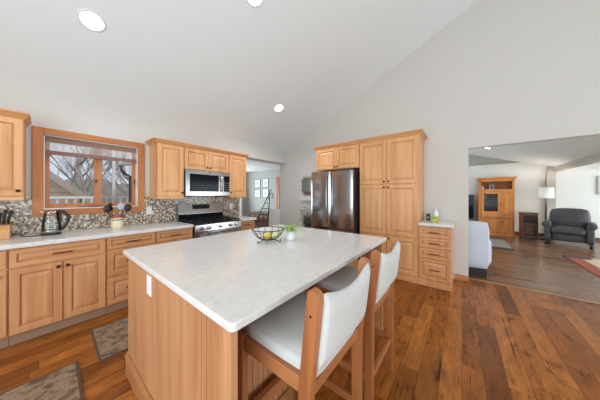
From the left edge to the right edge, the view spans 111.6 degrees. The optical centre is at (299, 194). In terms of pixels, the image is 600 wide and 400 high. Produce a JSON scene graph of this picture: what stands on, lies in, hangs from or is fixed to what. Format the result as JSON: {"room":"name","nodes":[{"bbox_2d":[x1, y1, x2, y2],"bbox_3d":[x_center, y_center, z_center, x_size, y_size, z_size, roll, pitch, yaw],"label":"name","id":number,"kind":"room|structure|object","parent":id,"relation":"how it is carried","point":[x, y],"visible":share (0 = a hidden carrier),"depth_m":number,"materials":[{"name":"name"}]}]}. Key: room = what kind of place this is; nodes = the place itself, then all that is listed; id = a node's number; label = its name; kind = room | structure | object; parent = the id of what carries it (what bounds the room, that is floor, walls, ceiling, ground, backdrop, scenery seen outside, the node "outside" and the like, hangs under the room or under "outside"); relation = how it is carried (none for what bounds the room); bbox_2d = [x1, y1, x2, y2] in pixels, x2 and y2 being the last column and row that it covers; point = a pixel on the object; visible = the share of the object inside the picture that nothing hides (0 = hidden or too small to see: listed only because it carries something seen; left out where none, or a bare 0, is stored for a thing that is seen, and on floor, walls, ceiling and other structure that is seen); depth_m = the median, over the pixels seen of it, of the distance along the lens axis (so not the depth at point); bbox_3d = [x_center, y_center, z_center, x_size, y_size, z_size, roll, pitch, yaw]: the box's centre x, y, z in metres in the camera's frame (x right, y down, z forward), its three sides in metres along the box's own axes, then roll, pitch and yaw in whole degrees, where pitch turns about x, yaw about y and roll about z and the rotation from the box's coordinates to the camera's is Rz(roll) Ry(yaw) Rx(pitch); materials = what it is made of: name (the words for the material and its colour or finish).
{"room":"kitchen","nodes":[
{"label":"kitchen","id":0,"kind":"room"},
{"bbox_2d":[0,82,286,235],"bbox_3d":[-2.529,0.044,2.966,0.250,2.600,6.700,0,0,38],"label":"wall","id":1,"kind":"structure","parent":0,"point":[45,110],"depth_m":2.69,"materials":[{"name":"white paint"}]},
{"bbox_2d":[0,108,30,200],"bbox_3d":[-3.023,-0.373,1.838,0.395,0.851,0.720,0,0,38],"label":"upper cabinet","id":2,"kind":"object","parent":1,"relation":"attached to","point":[13,124],"visible":1,"depth_m":1.95,"materials":[{"name":"brown wood"}]},
{"bbox_2d":[32,126,144,216],"bbox_3d":[-2.687,-0.260,2.683,0.175,1.003,1.012,0,0,38],"label":"window","id":3,"kind":"structure","parent":1,"relation":"in","point":[40,160],"depth_m":2.52,"materials":[{"name":"brown wood"}]},
{"bbox_2d":[45,136,135,162],"bbox_3d":[-2.655,-0.573,2.659,0.030,0.210,0.834,0,0,38],"label":"bamboo shade","id":4,"kind":"object","parent":3,"relation":"attached to","point":[67,142],"visible":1,"depth_m":2.60,"materials":[{"name":"brown wood"}]},
{"bbox_2d":[146,207,151,214],"bbox_3d":[-2.275,0.234,3.077,0.009,0.116,0.072,0,0,38],"label":"wall outlet","id":5,"kind":"object","parent":1,"relation":"attached to","point":[148,209],"visible":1,"depth_m":3.07,"materials":[{"name":"white plastic"}]},
{"bbox_2d":[145,137,184,198],"bbox_3d":[-2.035,-0.371,3.082,0.395,0.855,0.407,0,0,38],"label":"upper cabinet","id":6,"kind":"object","parent":1,"relation":"attached to","point":[166,156],"visible":1,"depth_m":2.98,"materials":[{"name":"brown wood"}]},
{"bbox_2d":[184,143,229,172],"bbox_3d":[-1.668,-0.600,3.544,0.395,0.398,0.773,0,0,38],"label":"upper cabinet","id":7,"kind":"object","parent":1,"relation":"attached to","point":[196,157],"visible":0.8,"depth_m":3.40,"materials":[{"name":"brown wood"}]},
{"bbox_2d":[184,169,229,195],"bbox_3d":[-1.647,-0.188,3.528,0.428,0.420,0.765,0,0,38],"label":"microwave","id":8,"kind":"object","parent":7,"relation":"attached to","point":[196,182],"visible":0.96,"depth_m":3.37,"materials":[{"name":"silver metal"}]},
{"bbox_2d":[219,151,248,196],"bbox_3d":[-1.296,-0.378,4.014,0.395,0.843,0.425,0,0,38],"label":"upper cabinet","id":9,"kind":"object","parent":1,"relation":"attached to","point":[237,161],"visible":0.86,"depth_m":3.89,"materials":[{"name":"brown wood"}]},
{"bbox_2d":[239,197,241,215],"bbox_3d":[-1.368,0.254,4.432,0.265,2.180,0.050,0,0,38],"label":"trim","id":10,"kind":"structure","parent":1,"relation":"attached to","point":[240,197],"depth_m":4.35,"materials":[{"name":"white wood"}]},
{"bbox_2d":[0,0,477,151],"bbox_3d":[0.719,-2.267,0.374,8.380,2.360,6.720,0,0,38],"label":"ceiling","id":11,"kind":"structure","parent":0,"point":[222,68],"depth_m":2.62,"materials":[{"name":"white paint"}]},
{"bbox_2d":[76,9,106,31],"bbox_3d":[-1.938,-1.621,1.901,0.180,0.085,0.198,0,0,38],"label":"recessed light","id":12,"kind":"object","parent":11,"relation":"in","point":[89,19],"visible":1,"depth_m":1.90,"materials":[{"name":"white"}]},
{"bbox_2d":[246,0,263,7],"bbox_3d":[-0.471,-2.082,2.140,0.180,0.085,0.198,0,0,38],"label":"recessed light","id":13,"kind":"object","parent":11,"relation":"in","point":[253,3],"visible":1,"depth_m":2.19,"materials":[{"name":"white"}]},
{"bbox_2d":[274,104,283,111],"bbox_3d":[-0.394,-1.628,3.820,0.180,0.085,0.198,0,0,38],"label":"recessed light","id":14,"kind":"object","parent":11,"relation":"in","point":[279,107],"visible":1,"depth_m":3.81,"materials":[{"name":"white"}]},
{"bbox_2d":[242,173,246,216],"bbox_3d":[-3.875,0.044,8.708,0.100,2.600,4.020,0,0,38],"label":"wall","id":15,"kind":"structure","parent":0,"point":[244,199],"depth_m":10.11,"materials":[{"name":"grey paint"}]},
{"bbox_2d":[246,159,279,172],"bbox_3d":[-2.133,-1.166,7.325,4.550,0.100,4.020,0,0,38],"label":"ceiling","id":16,"kind":"structure","parent":0,"point":[251,165],"depth_m":7.99,"materials":[{"name":"white paint"}]},
{"bbox_2d":[247,169,279,216],"bbox_3d":[-0.862,0.044,8.805,4.500,2.600,0.120,0,0,38],"label":"wall","id":17,"kind":"structure","parent":0,"point":[253,204],"depth_m":9.51,"materials":[{"name":"grey paint"}]},
{"bbox_2d":[255,189,260,197],"bbox_3d":[-2.004,-0.066,9.618,0.410,0.400,0.023,0,0,38],"label":"framed print","id":18,"kind":"object","parent":17,"relation":"attached to","point":[257,191],"visible":1,"depth_m":9.59},
{"bbox_2d":[255,179,260,187],"bbox_3d":[-2.004,-0.536,9.618,0.410,0.400,0.023,0,0,38],"label":"framed print","id":19,"kind":"object","parent":17,"relation":"attached to","point":[257,181],"visible":1,"depth_m":9.57},
{"bbox_2d":[262,178,268,186],"bbox_3d":[-1.573,-0.551,9.276,0.410,0.400,0.023,0,0,38],"label":"framed print","id":20,"kind":"object","parent":17,"relation":"attached to","point":[265,182],"visible":1,"depth_m":9.27},
{"bbox_2d":[262,189,268,197],"bbox_3d":[-1.573,-0.086,9.276,0.410,0.400,0.023,0,0,38],"label":"framed print","id":21,"kind":"object","parent":17,"relation":"attached to","point":[265,192],"visible":1,"depth_m":9.27},
{"bbox_2d":[276,177,279,208],"bbox_3d":[-0.611,0.279,8.510,1.060,2.130,0.030,0,0,38],"label":"door","id":22,"kind":"structure","parent":17,"relation":"in","point":[277,178],"depth_m":8.76,"materials":[{"name":"brown wood"}]},
{"bbox_2d":[269,208,279,225],"bbox_3d":[-0.688,0.879,6.113,0.680,0.930,0.120,0,0,38],"label":"wall","id":23,"kind":"structure","parent":0,"point":[274,214],"depth_m":6.10,"materials":[{"name":"paint"}]},
{"bbox_2d":[0,234,599,399],"bbox_3d":[1.485,1.394,3.800,14.400,0.100,13.000,0,0,38],"label":"floor","id":24,"kind":"structure","parent":0,"point":[477,340],"depth_m":1.85,"materials":[{"name":"brown wood"}]},
{"bbox_2d":[0,250,8,348],"bbox_3d":[-3.167,0.907,1.436,0.650,0.874,1.308,0,0,38],"label":"base cabinet","id":25,"kind":"object","parent":24,"relation":"on","point":[4,339],"visible":0.46,"depth_m":1.75,"materials":[{"name":"brown wood"}]},
{"bbox_2d":[0,221,193,249],"bbox_3d":[-2.687,0.449,2.048,0.645,0.040,2.866,0,0,38],"label":"countertop","id":26,"kind":"structure","parent":25,"relation":"on","point":[18,241],"depth_m":2.23,"materials":[{"name":"stone"}]},
{"bbox_2d":[0,222,10,239],"bbox_3d":[-2.911,0.349,1.970,0.130,0.158,0.135,0,0,38],"label":"knife block","id":27,"kind":"object","parent":26,"relation":"on","point":[5,230],"visible":1,"depth_m":1.97,"materials":[{"name":"brown wood"}]},
{"bbox_2d":[2,209,7,224],"bbox_3d":[-2.878,0.249,1.986,0.062,0.220,0.023,0,0,9],"label":"kitchen knife","id":28,"kind":"object","parent":27,"relation":"in","point":[6,210],"visible":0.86,"depth_m":1.98,"materials":[{"name":"black metal"}]},
{"bbox_2d":[7,210,12,224],"bbox_3d":[-2.860,0.254,2.007,0.064,0.210,0.025,0,0,5],"label":"kitchen knife","id":29,"kind":"object","parent":27,"relation":"in","point":[11,211],"visible":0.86,"depth_m":2.00,"materials":[{"name":"black metal"}]},
{"bbox_2d":[20,210,69,236],"bbox_3d":[-2.758,0.296,2.189,0.398,0.265,0.148,0,0,-22],"label":"electric kettle","id":30,"kind":"object","parent":26,"relation":"on","point":[47,232],"visible":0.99,"depth_m":2.21,"materials":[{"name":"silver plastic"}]},
{"bbox_2d":[111,214,123,228],"bbox_3d":[-2.370,0.341,2.644,0.126,0.177,0.126,0,0,38],"label":"utensil crock","id":31,"kind":"object","parent":26,"relation":"on","point":[116,219],"visible":0.97,"depth_m":2.60,"materials":[{"name":"beige ceramic"}]},
{"bbox_2d":[103,205,110,218],"bbox_3d":[-2.418,0.268,2.583,0.028,0.285,0.108,0,0,31],"label":"serving spoon","id":32,"kind":"object","parent":31,"relation":"in","point":[107,208],"visible":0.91,"depth_m":2.56,"materials":[{"name":"black plastic"}]},
{"bbox_2d":[117,203,124,214],"bbox_3d":[-2.332,0.254,2.655,0.075,0.310,0.037,0,0,-32],"label":"serving spoon","id":33,"kind":"object","parent":31,"relation":"in","point":[120,206],"visible":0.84,"depth_m":2.65,"materials":[{"name":"grey plastic"}]},
{"bbox_2d":[123,204,131,219],"bbox_3d":[-2.309,0.266,2.704,0.030,0.290,0.120,0,0,38],"label":"ladle","id":34,"kind":"object","parent":31,"relation":"in","point":[127,207],"visible":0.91,"depth_m":2.71,"materials":[{"name":"black plastic"}]},
{"bbox_2d":[0,361,83,399],"bbox_3d":[-1.858,1.339,1.106,0.585,0.011,0.922,0,0,39],"label":"kitchen mat","id":35,"kind":"object","parent":24,"relation":"on","point":[64,383],"visible":1,"depth_m":1.41,"materials":[{"name":"beige fabric"}]},
{"bbox_2d":[8,238,105,345],"bbox_3d":[-2.565,0.907,2.194,0.650,0.874,0.625,0,0,38],"label":"base cabinet","id":36,"kind":"object","parent":24,"relation":"on","point":[52,287],"visible":0.94,"depth_m":1.97,"materials":[{"name":"brown wood"}]},
{"bbox_2d":[90,317,127,361],"bbox_3d":[-1.535,1.339,2.199,0.600,0.011,0.965,0,0,39],"label":"kitchen mat","id":37,"kind":"object","parent":24,"relation":"on","point":[111,339],"visible":0.47,"depth_m":1.90,"materials":[{"name":"beige fabric"}]},
{"bbox_2d":[105,232,155,313],"bbox_3d":[-2.224,0.907,2.623,0.650,0.874,0.466,0,0,38],"label":"base cabinet","id":38,"kind":"object","parent":24,"relation":"on","point":[116,261],"visible":0.51,"depth_m":2.35,"materials":[{"name":"brown wood"}]},
{"bbox_2d":[156,227,192,243],"bbox_3d":[-1.936,0.907,2.987,0.650,0.874,0.459,0,0,38],"label":"base cabinet","id":39,"kind":"object","parent":24,"relation":"on","point":[167,236],"visible":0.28,"depth_m":2.79,"materials":[{"name":"brown wood"}]},
{"bbox_2d":[177,203,240,237],"bbox_3d":[-1.506,0.747,3.451,0.739,1.195,0.788,0,0,38],"label":"gas range","id":40,"kind":"object","parent":24,"relation":"on","point":[208,219],"visible":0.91,"depth_m":3.40,"materials":[{"name":"silver metal"}]},
{"bbox_2d":[178,218,240,225],"bbox_3d":[-1.510,0.439,3.454,0.600,0.020,0.788,0,0,38],"label":"cooktop","id":41,"kind":"object","parent":40,"relation":"in","point":[214,221],"depth_m":3.30,"materials":[{"name":"black ceramic"}]},
{"bbox_2d":[240,220,253,230],"bbox_3d":[-1.191,0.907,3.924,0.650,0.874,0.333,0,0,38],"label":"base cabinet","id":42,"kind":"object","parent":24,"relation":"on","point":[245,225],"visible":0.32,"depth_m":3.74,"materials":[{"name":"brown wood"}]},
{"bbox_2d":[229,216,256,220],"bbox_3d":[-1.187,0.449,3.937,0.645,0.040,0.360,0,0,38],"label":"countertop","id":43,"kind":"structure","parent":42,"relation":"on","point":[243,218],"depth_m":3.85,"materials":[{"name":"stone"}]},
{"bbox_2d":[124,243,382,399],"bbox_3d":[-0.253,0.901,1.803,1.426,0.885,1.740,0,0,38],"label":"kitchen island","id":44,"kind":"object","parent":24,"relation":"on","point":[175,351],"visible":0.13,"depth_m":1.07,"materials":[{"name":"brown wood"}]},
{"bbox_2d":[147,278,149,292],"bbox_3d":[-0.921,0.549,1.240,0.035,0.086,0.002,0,0,38],"label":"socket","id":45,"kind":"object","parent":44,"relation":"attached to","point":[148,279],"depth_m":1.24,"materials":[{"name":"white plastic"}]},
{"bbox_2d":[147,274,151,296],"bbox_3d":[-0.919,0.549,1.243,0.075,0.120,0.006,0,0,38],"label":"outlet plate","id":46,"kind":"object","parent":44,"relation":"attached to","point":[149,277],"depth_m":1.23,"materials":[{"name":"white plastic"}]},
{"bbox_2d":[123,224,386,331],"bbox_3d":[-0.255,0.444,1.823,1.484,0.031,1.771,0,0,38],"label":"island countertop","id":47,"kind":"structure","parent":44,"relation":"on","point":[234,279],"depth_m":1.26,"materials":[{"name":"stone"}]},
{"bbox_2d":[252,226,283,242],"bbox_3d":[-0.294,0.368,1.881,0.298,0.118,0.298,0,0,38],"label":"fruit bowl","id":48,"kind":"object","parent":47,"relation":"on","point":[271,232],"visible":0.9,"depth_m":1.83,"materials":[{"name":"black metal"}]},
{"bbox_2d":[264,232,270,239],"bbox_3d":[-0.297,0.376,1.877,0.066,0.066,0.103,0,0,38],"label":"lemon","id":49,"kind":"object","parent":48,"relation":"in","point":[266,234],"visible":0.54,"depth_m":1.85,"materials":[{"name":"yellow plant"}]},
{"bbox_2d":[271,232,279,238],"bbox_3d":[-0.224,0.372,1.889,0.066,0.066,0.103,0,0,38],"label":"pear","id":50,"kind":"object","parent":48,"relation":"in","point":[274,234],"visible":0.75,"depth_m":1.86,"materials":[{"name":"green plant"}]},
{"bbox_2d":[286,230,294,239],"bbox_3d":[-0.090,0.384,1.958,0.094,0.088,0.094,0,0,38],"label":"pot","id":51,"kind":"object","parent":47,"relation":"on","point":[289,236],"depth_m":1.92,"materials":[{"name":"white ceramic"}]},
{"bbox_2d":[278,224,306,239],"bbox_3d":[-0.083,0.356,1.950,0.302,0.145,0.311,0,0,38],"label":"potted grass","id":52,"kind":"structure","parent":47,"relation":"on","point":[291,230],"depth_m":1.93,"materials":[{"name":"plant"}]},
{"bbox_2d":[254,190,272,225],"bbox_3d":[-1.103,0.602,5.442,0.714,1.493,0.346,0,0,-37],"label":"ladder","id":53,"kind":"object","parent":24,"relation":"on","point":[270,190],"visible":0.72,"depth_m":5.48,"materials":[{"name":"black metal"}]},
{"bbox_2d":[238,257,370,399],"bbox_3d":[0.042,0.833,0.995,0.496,1.022,0.482,0,0,38],"label":"counter stool","id":54,"kind":"object","parent":24,"relation":"on","point":[303,339],"visible":0.98,"depth_m":0.84,"materials":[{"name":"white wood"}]},
{"bbox_2d":[244,292,354,377],"bbox_3d":[0.013,0.644,1.017,0.424,0.097,0.432,0,0,38],"label":"seat cushion","id":55,"kind":"object","parent":54,"relation":"on","point":[279,332],"depth_m":0.90,"materials":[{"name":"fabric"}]},
{"bbox_2d":[300,207,310,227],"bbox_3d":[0.140,0.810,4.816,0.384,1.067,0.504,0,0,38],"label":"leafy plant","id":56,"kind":"object","parent":24,"relation":"on","point":[306,223],"visible":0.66,"depth_m":4.76,"materials":[{"name":"green plant"}]},
{"bbox_2d":[311,169,359,261],"bbox_3d":[0.777,0.444,4.056,0.877,1.800,0.841,0,0,38],"label":"refrigerator","id":57,"kind":"object","parent":24,"relation":"on","point":[335,195],"visible":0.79,"depth_m":3.71,"materials":[{"name":"silver metal"}]},
{"bbox_2d":[313,237,399,399],"bbox_3d":[0.430,0.833,1.484,0.496,1.022,0.482,0,0,38],"label":"counter stool","id":58,"kind":"object","parent":24,"relation":"on","point":[383,267],"visible":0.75,"depth_m":1.30,"materials":[{"name":"wood"}]},
{"bbox_2d":[316,265,389,302],"bbox_3d":[0.402,0.644,1.507,0.424,0.097,0.432,0,0,38],"label":"seat cushion","id":59,"kind":"object","parent":58,"relation":"on","point":[346,275],"depth_m":1.44,"materials":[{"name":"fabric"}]},
{"bbox_2d":[359,128,427,283],"bbox_3d":[1.614,0.179,3.560,0.980,2.330,0.613,0,0,38],"label":"pantry cabinet","id":60,"kind":"object","parent":24,"relation":"on","point":[391,165],"visible":0.77,"depth_m":3.30,"materials":[{"name":"brown wood"}]},
{"bbox_2d":[419,225,452,291],"bbox_3d":[2.114,0.900,3.165,0.402,0.888,0.610,0,0,38],"label":"base cabinet","id":61,"kind":"object","parent":24,"relation":"on","point":[435,243],"visible":0.98,"depth_m":2.94,"materials":[{"name":"brown wood"}]},
{"bbox_2d":[418,219,454,227],"bbox_3d":[2.123,0.434,3.156,0.429,0.040,0.613,0,0,38],"label":"countertop","id":62,"kind":"structure","parent":61,"relation":"on","point":[442,223],"depth_m":2.98,"materials":[{"name":"stone"}]},
{"bbox_2d":[431,216,438,221],"bbox_3d":[2.135,0.374,3.227,0.100,0.079,0.070,0,0,38],"label":"tissue box","id":63,"kind":"object","parent":62,"relation":"on","point":[433,218],"visible":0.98,"depth_m":3.20,"materials":[{"name":"cardboard"}]},
{"bbox_2d":[433,207,437,215],"bbox_3d":[2.185,0.307,3.283,0.072,0.214,0.072,0,0,38],"label":"soap bottle","id":64,"kind":"object","parent":62,"relation":"on","point":[435,213],"visible":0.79,"depth_m":3.27,"materials":[{"name":"white plastic"}]},
{"bbox_2d":[468,220,491,277],"bbox_3d":[2.588,0.886,4.164,1.924,0.916,0.889,0,0,38],"label":"sofa","id":65,"kind":"object","parent":24,"relation":"on","point":[479,243],"visible":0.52,"depth_m":3.35,"materials":[{"name":"white fabric"}]},
{"bbox_2d":[476,176,516,236],"bbox_3d":[6.704,0.377,7.015,0.965,1.935,0.645,0,0,38],"label":"hutch","id":66,"kind":"object","parent":24,"relation":"on","point":[500,217],"visible":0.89,"depth_m":6.79,"materials":[{"name":"brown wood"}]},
{"bbox_2d":[489,237,513,250],"bbox_3d":[5.444,1.339,5.784,0.645,0.010,1.710,0,0,38],"label":"floor mat","id":67,"kind":"object","parent":24,"relation":"on","point":[497,243],"visible":0.54,"depth_m":5.51,"materials":[{"name":"beige fabric"}]},
{"bbox_2d":[518,212,538,239],"bbox_3d":[7.035,0.942,6.286,0.370,0.805,0.425,0,0,38],"label":"base cabinet","id":68,"kind":"object","parent":24,"relation":"on","point":[528,221],"visible":1,"depth_m":6.15,"materials":[{"name":"brown wood"}]},
{"bbox_2d":[469,277,599,304],"bbox_3d":[3.900,1.340,2.355,3.020,0.008,0.070,0,0,38],"label":"trim","id":69,"kind":"structure","parent":24,"relation":"on","point":[537,291],"depth_m":2.82,"materials":[{"name":"brown wood"}]},
{"bbox_2d":[538,187,554,240],"bbox_3d":[7.408,0.559,6.146,0.330,1.570,0.330,0,0,38],"label":"floor lamp","id":70,"kind":"object","parent":24,"relation":"on","point":[543,192],"visible":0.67,"depth_m":6.07,"materials":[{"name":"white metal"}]},
{"bbox_2d":[541,208,597,249],"bbox_3d":[7.296,0.855,5.542,0.883,0.978,0.887,0,0,-36],"label":"armchair","id":71,"kind":"object","parent":24,"relation":"on","point":[575,225],"visible":1,"depth_m":5.47,"materials":[{"name":"grey leather"}]},
{"bbox_2d":[551,226,586,235],"bbox_3d":[7.189,0.950,5.465,0.620,0.211,0.602,0,0,-36],"label":"seat cushion","id":72,"kind":"object","parent":71,"relation":"on","point":[555,230],"depth_m":5.34,"materials":[{"name":"grey leather"}]},
{"bbox_2d":[563,255,599,276],"bbox_3d":[6.098,1.337,2.732,2.645,0.014,2.463,0,0,38],"label":"area rug","id":73,"kind":"object","parent":24,"relation":"on","point":[592,265],"visible":1,"depth_m":3.97,"materials":[{"name":"red fabric"}]},
{"bbox_3d":[5.789,1.144,7.885,1.460,0.400,0.550,0,0,38],"label":"media console","id":74,"kind":"object","parent":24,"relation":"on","visible":0},
{"bbox_2d":[468,195,474,219],"bbox_3d":[5.842,0.464,7.824,1.320,0.960,0.160,0,0,38],"label":"television","id":75,"kind":"object","parent":74,"relation":"on","point":[471,198],"visible":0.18,"depth_m":7.42,"materials":[{"name":"black glass"}]},
{"bbox_2d":[280,0,599,278],"bbox_3d":[2.755,-1.022,3.124,8.370,4.731,0.120,0,0,38],"label":"wall","id":76,"kind":"structure","parent":0,"point":[501,72],"depth_m":3.13,"materials":[{"name":"white paint"}]},
{"bbox_2d":[300,175,310,195],"bbox_3d":[0.203,-0.236,5.048,0.520,0.500,0.036,0,0,38],"label":"octagonal mirror","id":77,"kind":"object","parent":76,"relation":"attached to","point":[305,183],"visible":0.6,"depth_m":5.07,"materials":[{"name":"grey mirror"}]},
{"bbox_2d":[313,140,359,171],"bbox_3d":[0.844,-0.741,4.171,0.984,0.490,0.613,0,0,38],"label":"upper cabinet","id":78,"kind":"object","parent":76,"relation":"attached to","point":[343,155],"visible":0.91,"depth_m":3.91,"materials":[{"name":"brown wood"}]},
{"bbox_2d":[455,274,468,281],"bbox_3d":[2.542,1.302,3.207,0.164,0.085,0.015,0,0,38],"label":"baseboard","id":79,"kind":"structure","parent":76,"relation":"attached to","point":[457,276],"depth_m":3.20,"materials":[{"name":"brown wood"}]},
{"bbox_2d":[468,154,519,165],"bbox_3d":[5.837,-1.883,8.428,4.660,1.593,0.140,0,0,38],"label":"wall","id":80,"kind":"structure","parent":0,"point":[473,160],"depth_m":7.57,"materials":[{"name":"grey paint"}]},
{"bbox_2d":[468,162,599,237],"bbox_3d":[7.517,0.119,7.055,9.000,2.450,0.200,0,0,38],"label":"wall","id":81,"kind":"structure","parent":0,"point":[577,189],"depth_m":6.66,"materials":[{"name":"white paint"}]},
{"bbox_2d":[546,167,555,218],"bbox_3d":[7.974,0.234,6.489,0.180,2.220,0.120,0,0,38],"label":"trim","id":82,"kind":"structure","parent":81,"relation":"attached to","point":[550,173],"depth_m":6.45,"materials":[{"name":"paint"}]},
{"bbox_2d":[515,231,599,240],"bbox_3d":[7.490,1.299,6.940,8.900,0.090,0.015,0,0,38],"label":"baseboard","id":83,"kind":"structure","parent":81,"relation":"attached to","point":[539,234],"depth_m":6.64,"materials":[{"name":"brown wood"}]},
{"bbox_2d":[554,152,599,171],"bbox_3d":[6.288,-0.878,4.156,0.160,0.275,5.870,0,0,38],"label":"trim","id":84,"kind":"structure","parent":81,"relation":"attached to","point":[594,158],"depth_m":5.05,"materials":[{"name":"paint"}]},
{"bbox_2d":[597,176,599,193],"bbox_3d":[9.027,-0.286,5.700,0.850,0.540,0.042,0,0,38],"label":"picture","id":85,"kind":"object","parent":81,"relation":"attached to","point":[598,177],"visible":1,"depth_m":5.94},
{"bbox_2d":[468,135,599,166],"bbox_3d":[4.231,-1.798,5.924,5.260,1.803,6.100,0,0,38],"label":"ceiling","id":86,"kind":"structure","parent":0,"point":[553,153],"depth_m":5.25,"materials":[{"name":"white paint"}]},
{"bbox_2d":[564,162,599,170],"bbox_3d":[7.812,-0.856,3.068,3.580,0.200,6.080,0,0,38],"label":"ceiling","id":87,"kind":"structure","parent":0,"point":[594,165],"depth_m":5.61,"materials":[{"name":"white paint"}]},
{"bbox_3d":[-1.512,1.394,8.026,4.650,0.100,2.150,0,0,38],"label":"floor","id":88,"kind":"structure","parent":0,"visible":0},
{"bbox_2d":[250,211,267,225],"bbox_3d":[-1.587,1.044,8.896,1.210,0.600,0.580,0,0,38],"label":"wooden chest","id":89,"kind":"object","parent":88,"relation":"on","point":[262,219],"visible":0.51,"depth_m":8.65,"materials":[{"name":"brown wood"}]},
{"label":"outside","id":90,"kind":"structure","parent":0,"visible":0},
{"bbox_3d":[-17.229,2.444,13.680,36.000,0.200,28.000,0,0,38],"label":"ground","id":91,"kind":"structure","parent":90,"visible":0},
{"bbox_2d":[50,171,93,203],"bbox_3d":[-9.857,-0.376,4.673,5.630,5.439,6.780,0,0,38],"label":"house","id":92,"kind":"structure","parent":91,"relation":"on","point":[58,186],"depth_m":5.25,"materials":[{"name":"beige"}]},
{"bbox_2d":[50,143,129,202],"bbox_3d":[-16.418,-1.804,15.153,5.215,8.306,5.981,0,0,18],"label":"bare tree","id":93,"kind":"object","parent":91,"relation":"on","point":[51,156],"visible":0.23,"depth_m":15.25,"materials":[{"name":"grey plant"}]},
{"bbox_2d":[54,144,129,195],"bbox_3d":[-12.024,-2.330,12.090,5.523,9.357,3.057,0,0,-1],"label":"bare tree","id":94,"kind":"object","parent":91,"relation":"on","point":[79,162],"visible":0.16,"depth_m":11.80,"materials":[{"name":"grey plant"}]},
{"bbox_2d":[64,177,128,202],"bbox_3d":[-21.239,1.190,23.198,5.809,6.684,24.708,0,0,38],"label":"brush","id":95,"kind":"object","parent":91,"relation":"on","point":[107,192],"visible":0.05,"depth_m":20.98,"materials":[{"name":"grey plant"}]},
{"bbox_2d":[82,150,131,200],"bbox_3d":[-7.250,-1.077,9.841,5.111,6.857,4.866,0,0,34],"label":"bare tree","id":96,"kind":"object","parent":91,"relation":"on","point":[108,171],"visible":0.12,"depth_m":8.90,"materials":[{"name":"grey plant"}]},
{"bbox_2d":[112,151,114,202],"bbox_3d":[-4.336,0.244,4.751,0.140,4.200,0.090,0,0,38],"label":"post","id":97,"kind":"object","parent":91,"relation":"on","point":[113,152],"visible":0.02,"depth_m":4.73,"materials":[{"name":"white wood"}]},
{"bbox_2d":[50,196,128,203],"bbox_3d":[-4.335,0.409,4.527,0.060,0.770,2.900,0,0,38],"label":"deck railing","id":98,"kind":"object","parent":97,"relation":"attached to","point":[57,198],"visible":0.13,"depth_m":4.26,"materials":[{"name":"white wood"}]},
{"bbox_2d":[115,162,131,201],"bbox_3d":[-3.386,0.664,4.808,0.418,3.360,1.380,0,0,38],"label":"downspout","id":99,"kind":"object","parent":91,"relation":"on","point":[121,164],"visible":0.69,"depth_m":4.30,"materials":[{"name":"black metal"}]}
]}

